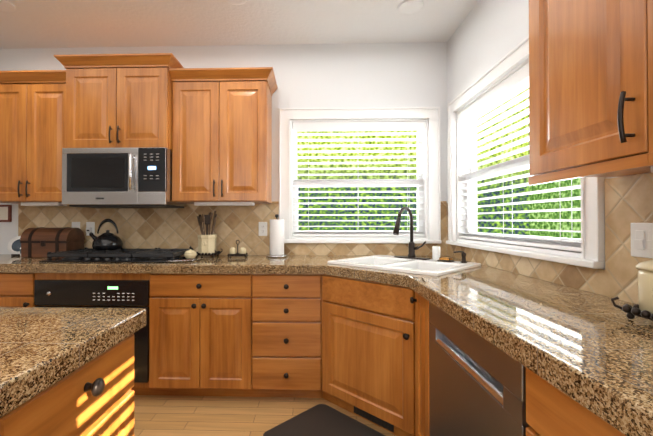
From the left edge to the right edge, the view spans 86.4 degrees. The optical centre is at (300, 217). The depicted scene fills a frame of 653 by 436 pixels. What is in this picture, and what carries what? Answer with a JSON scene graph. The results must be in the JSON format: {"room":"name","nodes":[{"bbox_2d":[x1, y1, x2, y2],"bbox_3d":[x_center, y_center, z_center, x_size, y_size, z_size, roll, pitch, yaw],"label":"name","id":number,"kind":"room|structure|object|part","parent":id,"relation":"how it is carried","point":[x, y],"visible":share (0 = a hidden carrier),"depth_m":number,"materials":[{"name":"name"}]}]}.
{"room":"kitchen","nodes":[
{"label":"kitchen","id":0,"kind":"room"},
{"bbox_2d":[0,42,447,253],"bbox_3d":[-1.783,-0.115,3.024,6.300,2.680,0.150,0,0,2],"label":"wall","id":1,"kind":"structure","parent":0,"point":[357,75],"depth_m":2.90,"materials":[{"name":"white paint"}]},
{"bbox_2d":[0,205,11,221],"bbox_3d":[-2.603,-0.040,2.963,0.265,0.148,0.018,0,0,2],"label":"picture frame","id":2,"kind":"object","parent":1,"relation":"attached to","point":[5,213],"visible":1,"depth_m":2.96,"materials":[{"name":"brown wood"}]},
{"bbox_2d":[0,70,65,203],"bbox_3d":[-2.101,-0.610,2.772,0.749,0.976,0.380,0,0,2],"label":"upper cabinet","id":3,"kind":"object","parent":1,"relation":"attached to","point":[32,123],"visible":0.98,"depth_m":2.63,"materials":[{"name":"brown wood"}]},
{"bbox_2d":[21,202,66,205],"bbox_3d":[-2.022,-0.108,2.736,0.300,0.026,0.100,0,0,2],"label":"under-cabinet light","id":4,"kind":"object","parent":3,"relation":"attached to","point":[41,203],"visible":0.83,"depth_m":2.69,"materials":[{"name":"white plastic"}]},
{"bbox_2d":[54,53,183,149],"bbox_3d":[-1.345,-0.843,2.716,0.864,0.670,0.450,0,0,2],"label":"upper cabinet","id":5,"kind":"object","parent":1,"relation":"attached to","point":[118,100],"visible":0.96,"depth_m":2.54,"materials":[{"name":"brown wood"}]},
{"bbox_2d":[62,148,185,207],"bbox_3d":[-1.346,-0.295,2.692,0.762,0.422,0.467,0,0,2],"label":"over-the-range microwave","id":6,"kind":"object","parent":5,"relation":"attached to","point":[116,177],"visible":1,"depth_m":2.51,"materials":[{"name":"silver metal"}]},
{"bbox_2d":[169,67,277,203],"bbox_3d":[-0.579,-0.610,2.725,0.765,0.976,0.380,0,0,2],"label":"upper cabinet","id":7,"kind":"object","parent":1,"relation":"attached to","point":[221,134],"visible":1,"depth_m":2.59,"materials":[{"name":"brown wood"}]},
{"bbox_2d":[194,202,254,205],"bbox_3d":[-0.587,-0.109,2.693,0.450,0.026,0.100,0,0,2],"label":"under-cabinet light","id":8,"kind":"object","parent":7,"relation":"attached to","point":[224,203],"visible":0.98,"depth_m":2.65,"materials":[{"name":"white plastic"}]},
{"bbox_2d":[18,201,445,255],"bbox_3d":[-0.597,0.086,2.895,3.618,0.447,0.028,0,0,2],"label":"tile backsplash","id":9,"kind":"structure","parent":1,"relation":"attached to","point":[141,228],"depth_m":2.91,"materials":[{"name":"beige tile"}]},
{"bbox_2d":[72,222,79,227],"bbox_3d":[-1.901,0.091,2.937,0.072,0.116,0.006,0,0,2],"label":"electrical outlet","id":10,"kind":"object","parent":9,"relation":"attached to","point":[75,224],"visible":0.4,"depth_m":2.94,"materials":[{"name":"white plastic"}]},
{"bbox_2d":[86,222,94,235],"bbox_3d":[-1.776,0.091,2.918,0.072,0.116,0.037,0,0,2],"label":"electrical outlet","id":11,"kind":"object","parent":9,"relation":"attached to","point":[90,227],"visible":0.85,"depth_m":2.93,"materials":[{"name":"white plastic"}]},
{"bbox_2d":[259,222,266,235],"bbox_3d":[-0.313,0.091,2.887,0.072,0.116,0.009,0,0,2],"label":"electrical outlet","id":12,"kind":"object","parent":9,"relation":"attached to","point":[262,228],"visible":1,"depth_m":2.88,"materials":[{"name":"white plastic"}]},
{"bbox_2d":[279,107,440,242],"bbox_3d":[0.485,-0.351,2.932,1.322,1.117,0.199,0,0,2],"label":"window","id":13,"kind":"structure","parent":1,"relation":"in","point":[430,114],"depth_m":2.87,"materials":[{"name":"white wood"}]},
{"bbox_3d":[0.486,-0.321,2.957,1.142,0.998,0.148,0,0,2],"label":"back window sash","id":14,"kind":"part","parent":13,"relation":"part of","materials":[{"name":"white"}]},
{"bbox_2d":[293,121,424,236],"bbox_3d":[0.485,-0.323,2.915,1.100,0.956,0.058,0,0,2],"label":"window blinds","id":15,"kind":"object","parent":13,"relation":"attached to","point":[308,127],"visible":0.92,"depth_m":2.90,"materials":[{"name":"white plastic"}]},
{"bbox_2d":[0,0,478,48],"bbox_3d":[-1.892,-1.535,-0.537,6.300,0.100,7.300,0,0,2],"label":"ceiling","id":16,"kind":"structure","parent":0,"point":[78,23],"depth_m":2.59,"materials":[{"name":"white paint"}]},
{"bbox_2d":[0,0,15,11],"bbox_3d":[-2.044,-1.454,2.358,0.172,0.011,0.172,0,0,2],"label":"recessed light","id":17,"kind":"object","parent":16,"relation":"in","point":[7,6],"visible":1,"depth_m":2.38,"materials":[{"name":"white"}]},
{"bbox_2d":[225,0,247,4],"bbox_3d":[-0.430,-1.455,2.279,0.172,0.011,0.172,0,0,2],"label":"recessed light","id":18,"kind":"object","parent":16,"relation":"in","point":[236,2],"visible":0.94,"depth_m":2.33,"materials":[{"name":"white"}]},
{"bbox_2d":[398,0,423,14],"bbox_3d":[0.759,-1.454,2.393,0.172,0.011,0.172,0,0,2],"label":"recessed light","id":19,"kind":"object","parent":16,"relation":"in","point":[408,7],"visible":1,"depth_m":2.38,"materials":[{"name":"white"}]},
{"bbox_2d":[134,395,395,435],"bbox_3d":[-1.892,1.245,-0.561,6.000,0.100,7.000,0,0,2],"label":"floor","id":20,"kind":"structure","parent":0,"point":[160,415],"depth_m":2.15,"materials":[{"name":"brown wood"}]},
{"bbox_2d":[0,273,31,306],"bbox_3d":[-2.093,0.794,2.640,0.616,0.852,0.619,0,0,2],"label":"base cabinet","id":21,"kind":"object","parent":20,"relation":"on","point":[15,288],"depth_m":2.33,"materials":[{"name":"brown wood"}]},
{"bbox_2d":[0,334,133,435],"bbox_3d":[-1.288,0.774,0.225,1.560,0.853,1.800,0,0,2],"label":"base cabinet","id":22,"kind":"object","parent":20,"relation":"on","point":[94,396],"visible":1,"depth_m":0.85,"materials":[{"name":"brown wood"}]},
{"bbox_2d":[0,307,145,417],"bbox_3d":[-1.325,0.317,0.223,1.585,0.059,1.885,0,0,2],"label":"countertop","id":23,"kind":"structure","parent":22,"relation":"on","point":[42,349],"depth_m":0.85,"materials":[{"name":"stone"}]},
{"bbox_2d":[32,273,151,394],"bbox_3d":[-1.389,0.794,2.618,0.792,0.852,0.619,0,0,2],"label":"base cabinet","id":24,"kind":"object","parent":20,"relation":"on","point":[139,388],"depth_m":2.33,"materials":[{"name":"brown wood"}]},
{"bbox_2d":[34,279,148,382],"bbox_3d":[-1.395,0.751,2.288,0.770,0.675,0.082,0,0,2],"label":"wall oven","id":25,"kind":"object","parent":24,"relation":"attached to","point":[97,293],"visible":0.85,"depth_m":2.30,"materials":[{"name":"black metal"}]},
{"bbox_2d":[0,254,652,435],"bbox_3d":[-1.141,0.325,1.124,4.598,0.059,3.598,0,0,2],"label":"countertop","id":26,"kind":"structure","parent":24,"relation":"on","point":[592,352],"depth_m":1.05,"materials":[{"name":"stone"}]},
{"bbox_2d":[7,236,20,255],"bbox_3d":[-2.318,0.229,2.865,0.187,0.160,0.096,0,0,2],"label":"decorative plate","id":27,"kind":"object","parent":26,"relation":"on","point":[14,246],"visible":0.62,"depth_m":2.85,"materials":[{"name":"white ceramic"}]},
{"bbox_2d":[20,227,84,257],"bbox_3d":[-1.980,0.191,2.782,0.368,0.234,0.225,0,0,2],"label":"wooden chest","id":28,"kind":"object","parent":26,"relation":"on","point":[39,242],"visible":0.94,"depth_m":2.68,"materials":[{"name":"brown wood"}]},
{"bbox_2d":[39,248,193,262],"bbox_3d":[-1.335,0.275,2.622,0.914,0.065,0.500,0,0,2],"label":"gas cooktop","id":29,"kind":"object","parent":26,"relation":"in","point":[138,255],"visible":0.88,"depth_m":2.45,"materials":[{"name":"black metal"}]},
{"bbox_2d":[89,219,122,249],"bbox_3d":[-1.541,0.126,2.740,0.255,0.241,0.216,0,0,2],"label":"kettle","id":30,"kind":"object","parent":29,"relation":"on","point":[107,240],"visible":1,"depth_m":2.68,"materials":[{"name":"black metal"}]},
{"bbox_2d":[165,259,198,261],"bbox_3d":[-0.821,0.298,2.416,0.207,0.014,0.140,0,0,2],"label":"spoon rest","id":31,"kind":"object","parent":26,"relation":"on","point":[183,260],"visible":1,"depth_m":2.41,"materials":[{"name":"silver metal"}]},
{"bbox_2d":[184,246,196,258],"bbox_3d":[-0.830,0.257,2.617,0.094,0.098,0.094,0,0,2],"label":"lidded dish","id":32,"kind":"object","parent":26,"relation":"on","point":[190,254],"visible":0.98,"depth_m":2.59,"materials":[{"name":"beige ceramic"}]},
{"bbox_2d":[196,249,222,257],"bbox_3d":[-0.735,0.277,2.739,0.196,0.062,0.196,0,0,2],"label":"stand","id":33,"kind":"object","parent":26,"relation":"on","point":[217,253],"visible":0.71,"depth_m":2.66,"materials":[{"name":"black metal"}]},
{"bbox_2d":[198,234,216,253],"bbox_3d":[-0.735,0.206,2.739,0.139,0.152,0.139,0,0,2],"label":"utensil crock","id":34,"kind":"object","parent":33,"relation":"on","point":[207,244],"visible":0.94,"depth_m":2.68,"materials":[{"name":"beige ceramic"}]},
{"bbox_2d":[197,211,216,234],"bbox_3d":[-0.737,0.107,2.746,0.149,0.329,0.106,0,0,2],"label":"utensils","id":35,"kind":"object","parent":34,"relation":"in","point":[206,219],"visible":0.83,"depth_m":2.72,"materials":[{"name":"brown wood"}]},
{"bbox_2d":[227,240,247,257],"bbox_3d":[-0.491,0.239,2.717,0.150,0.137,0.095,0,0,2],"label":"stand","id":36,"kind":"object","parent":26,"relation":"on","point":[237,254],"visible":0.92,"depth_m":2.68,"materials":[{"name":"black metal"}]},
{"bbox_2d":[229,247,235,253],"bbox_3d":[-0.531,0.259,2.718,0.052,0.060,0.051,0,0,2],"label":"salt","id":37,"kind":"object","parent":36,"relation":"in","point":[232,250],"depth_m":2.70,"materials":[{"name":"beige ceramic"}]},
{"bbox_2d":[239,247,245,253],"bbox_3d":[-0.452,0.259,2.715,0.052,0.060,0.051,0,0,2],"label":"salt","id":38,"kind":"object","parent":36,"relation":"in","point":[242,250],"depth_m":2.70,"materials":[{"name":"beige ceramic"}]},
{"bbox_2d":[266,214,287,257],"bbox_3d":[-0.187,0.139,2.758,0.172,0.338,0.172,0,0,2],"label":"paper towel holder","id":39,"kind":"object","parent":26,"relation":"on","point":[276,237],"visible":1,"depth_m":2.71,"materials":[{"name":"white paper"}]},
{"bbox_2d":[328,255,480,275],"bbox_3d":[0.665,0.385,2.270,0.612,0.197,0.762,0,-1,-43],"label":"double-bowl sink","id":40,"kind":"object","parent":26,"relation":"in","point":[431,267],"visible":0.21,"depth_m":2.25,"materials":[{"name":"white ceramic"}]},
{"bbox_2d":[432,246,439,260],"bbox_3d":[0.923,0.240,2.355,0.051,0.093,0.051,0,0,2],"label":"cup","id":41,"kind":"object","parent":40,"relation":"on","point":[435,253],"visible":0.81,"depth_m":2.33,"materials":[{"name":"white"}]},
{"bbox_2d":[437,257,453,261],"bbox_3d":[0.957,0.273,2.285,0.060,0.026,0.090,0,-1,-43],"label":"tray","id":42,"kind":"object","parent":40,"relation":"on","point":[445,259],"visible":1,"depth_m":2.27,"materials":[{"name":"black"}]},
{"bbox_2d":[453,251,466,262],"bbox_3d":[1.020,0.248,2.214,0.084,0.075,0.040,0,0,2],"label":"soap dispenser","id":43,"kind":"object","parent":40,"relation":"on","point":[463,254],"visible":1,"depth_m":2.21,"materials":[{"name":"black metal"}]},
{"bbox_2d":[393,207,429,259],"bbox_3d":[0.762,0.104,2.446,0.277,0.366,0.277,0,0,2],"label":"gooseneck faucet","id":44,"kind":"object","parent":26,"relation":"on","point":[412,248],"visible":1,"depth_m":2.45,"materials":[{"name":"black metal"}]},
{"bbox_2d":[611,296,652,320],"bbox_3d":[1.027,0.262,0.929,0.210,0.062,0.210,0,0,2],"label":"stand","id":45,"kind":"object","parent":26,"relation":"on","point":[631,311],"visible":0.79,"depth_m":0.99,"materials":[{"name":"black metal"}]},
{"bbox_2d":[636,260,652,313],"bbox_3d":[1.027,0.176,0.930,0.156,0.182,0.156,0,0,2],"label":"canister","id":46,"kind":"object","parent":45,"relation":"on","point":[645,283],"visible":0.81,"depth_m":0.96,"materials":[{"name":"beige ceramic"}]},
{"bbox_2d":[152,273,251,396],"bbox_3d":[-0.652,0.794,2.596,0.682,0.852,0.619,0,0,2],"label":"base cabinet","id":47,"kind":"object","parent":20,"relation":"on","point":[245,335],"depth_m":2.29,"materials":[{"name":"brown wood"}]},
{"bbox_2d":[252,274,322,397],"bbox_3d":[-0.079,0.794,2.578,0.466,0.852,0.619,0,0,2],"label":"base cabinet","id":48,"kind":"object","parent":20,"relation":"on","point":[287,308],"depth_m":2.27,"materials":[{"name":"brown wood"}]},
{"bbox_2d":[263,404,385,435],"bbox_3d":[0.217,1.205,1.825,0.502,0.018,0.760,0,-1,-43],"label":"floor mat","id":49,"kind":"object","parent":20,"relation":"on","point":[321,420],"visible":0.94,"depth_m":1.99,"materials":[{"name":"grey rubber"}]},
{"bbox_2d":[322,274,414,435],"bbox_3d":[0.669,0.792,2.321,1.053,0.853,1.088,0,0,2],"label":"base cabinet","id":50,"kind":"object","parent":20,"relation":"on","point":[368,350],"visible":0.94,"depth_m":1.99,"materials":[{"name":"brown wood"}]},
{"bbox_2d":[410,292,429,435],"bbox_3d":[0.878,0.786,1.666,0.595,0.852,0.237,0,0,2],"label":"base cabinet","id":51,"kind":"object","parent":20,"relation":"on","point":[421,304],"depth_m":1.67,"materials":[{"name":"brown wood"}]},
{"bbox_2d":[429,302,530,435],"bbox_3d":[0.855,0.783,1.202,0.577,0.851,0.687,0,0,2],"label":"dishwasher","id":52,"kind":"object","parent":20,"relation":"on","point":[477,384],"visible":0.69,"depth_m":1.16,"materials":[{"name":"silver metal"}]},
{"bbox_2d":[526,368,625,435],"bbox_3d":[0.845,0.777,0.556,0.595,0.852,0.603,0,0,2],"label":"base cabinet","id":53,"kind":"object","parent":20,"relation":"on","point":[551,410],"depth_m":0.75,"materials":[{"name":"brown wood"}]},
{"bbox_2d":[447,0,651,269],"bbox_3d":[1.182,-0.146,-0.643,0.150,2.680,7.300,0,0,2],"label":"wall","id":54,"kind":"structure","parent":0,"point":[486,36],"depth_m":2.28,"materials":[{"name":"white paint"}]},
{"bbox_2d":[446,36,604,268],"bbox_3d":[1.238,-0.359,2.050,0.199,1.117,1.452,0,0,2],"label":"window","id":55,"kind":"structure","parent":54,"relation":"in","point":[593,222],"depth_m":2.03,"materials":[{"name":"white"}]},
{"bbox_3d":[1.264,-0.328,2.049,0.148,0.998,1.272,0,0,2],"label":"window sash","id":56,"kind":"part","parent":55,"relation":"part of","materials":[{"name":"white"}]},
{"bbox_2d":[458,62,580,251],"bbox_3d":[1.222,-0.330,2.050,0.058,0.956,1.230,0,0,2],"label":"window blinds","id":57,"kind":"object","parent":55,"relation":"attached to","point":[515,79],"visible":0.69,"depth_m":2.06,"materials":[{"name":"white plastic"}]},
{"bbox_2d":[446,173,652,303],"bbox_3d":[1.147,0.070,1.042,0.018,0.447,3.570,0,0,2],"label":"tile backsplash","id":58,"kind":"structure","parent":54,"relation":"attached to","point":[628,200],"depth_m":1.29,"materials":[{"name":"beige tile"}]},
{"bbox_2d":[631,223,652,258],"bbox_3d":[1.143,0.074,1.123,0.014,0.116,0.166,0,0,2],"label":"rocker light switch","id":59,"kind":"object","parent":58,"relation":"attached to","point":[641,239],"visible":1,"depth_m":1.16,"materials":[{"name":"white plastic"}]},
{"bbox_2d":[528,0,650,184],"bbox_3d":[0.967,-0.629,1.069,0.380,1.016,0.500,0,0,2],"label":"upper cabinet","id":60,"kind":"object","parent":54,"relation":"attached to","point":[588,88],"depth_m":1.00,"materials":[{"name":"brown wood"}]},
{"bbox_2d":[647,0,652,165],"bbox_3d":[0.951,-0.634,0.543,0.380,1.016,0.549,0,0,2],"label":"upper cabinet","id":61,"kind":"object","parent":54,"relation":"attached to","point":[650,69],"visible":1,"depth_m":0.81,"materials":[{"name":"brown wood"}]},
{"label":"outside","id":62,"kind":"structure","parent":0,"visible":0},
{"bbox_2d":[297,89,528,234],"bbox_3d":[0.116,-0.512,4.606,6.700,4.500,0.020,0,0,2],"label":"foliage","id":63,"kind":"object","parent":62,"point":[516,224],"depth_m":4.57,"materials":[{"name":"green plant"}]},
{"bbox_2d":[528,88,580,238],"bbox_3d":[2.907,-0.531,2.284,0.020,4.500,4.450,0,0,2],"label":"foliage","id":64,"kind":"object","parent":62,"point":[551,225],"depth_m":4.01,"materials":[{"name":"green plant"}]}
]}

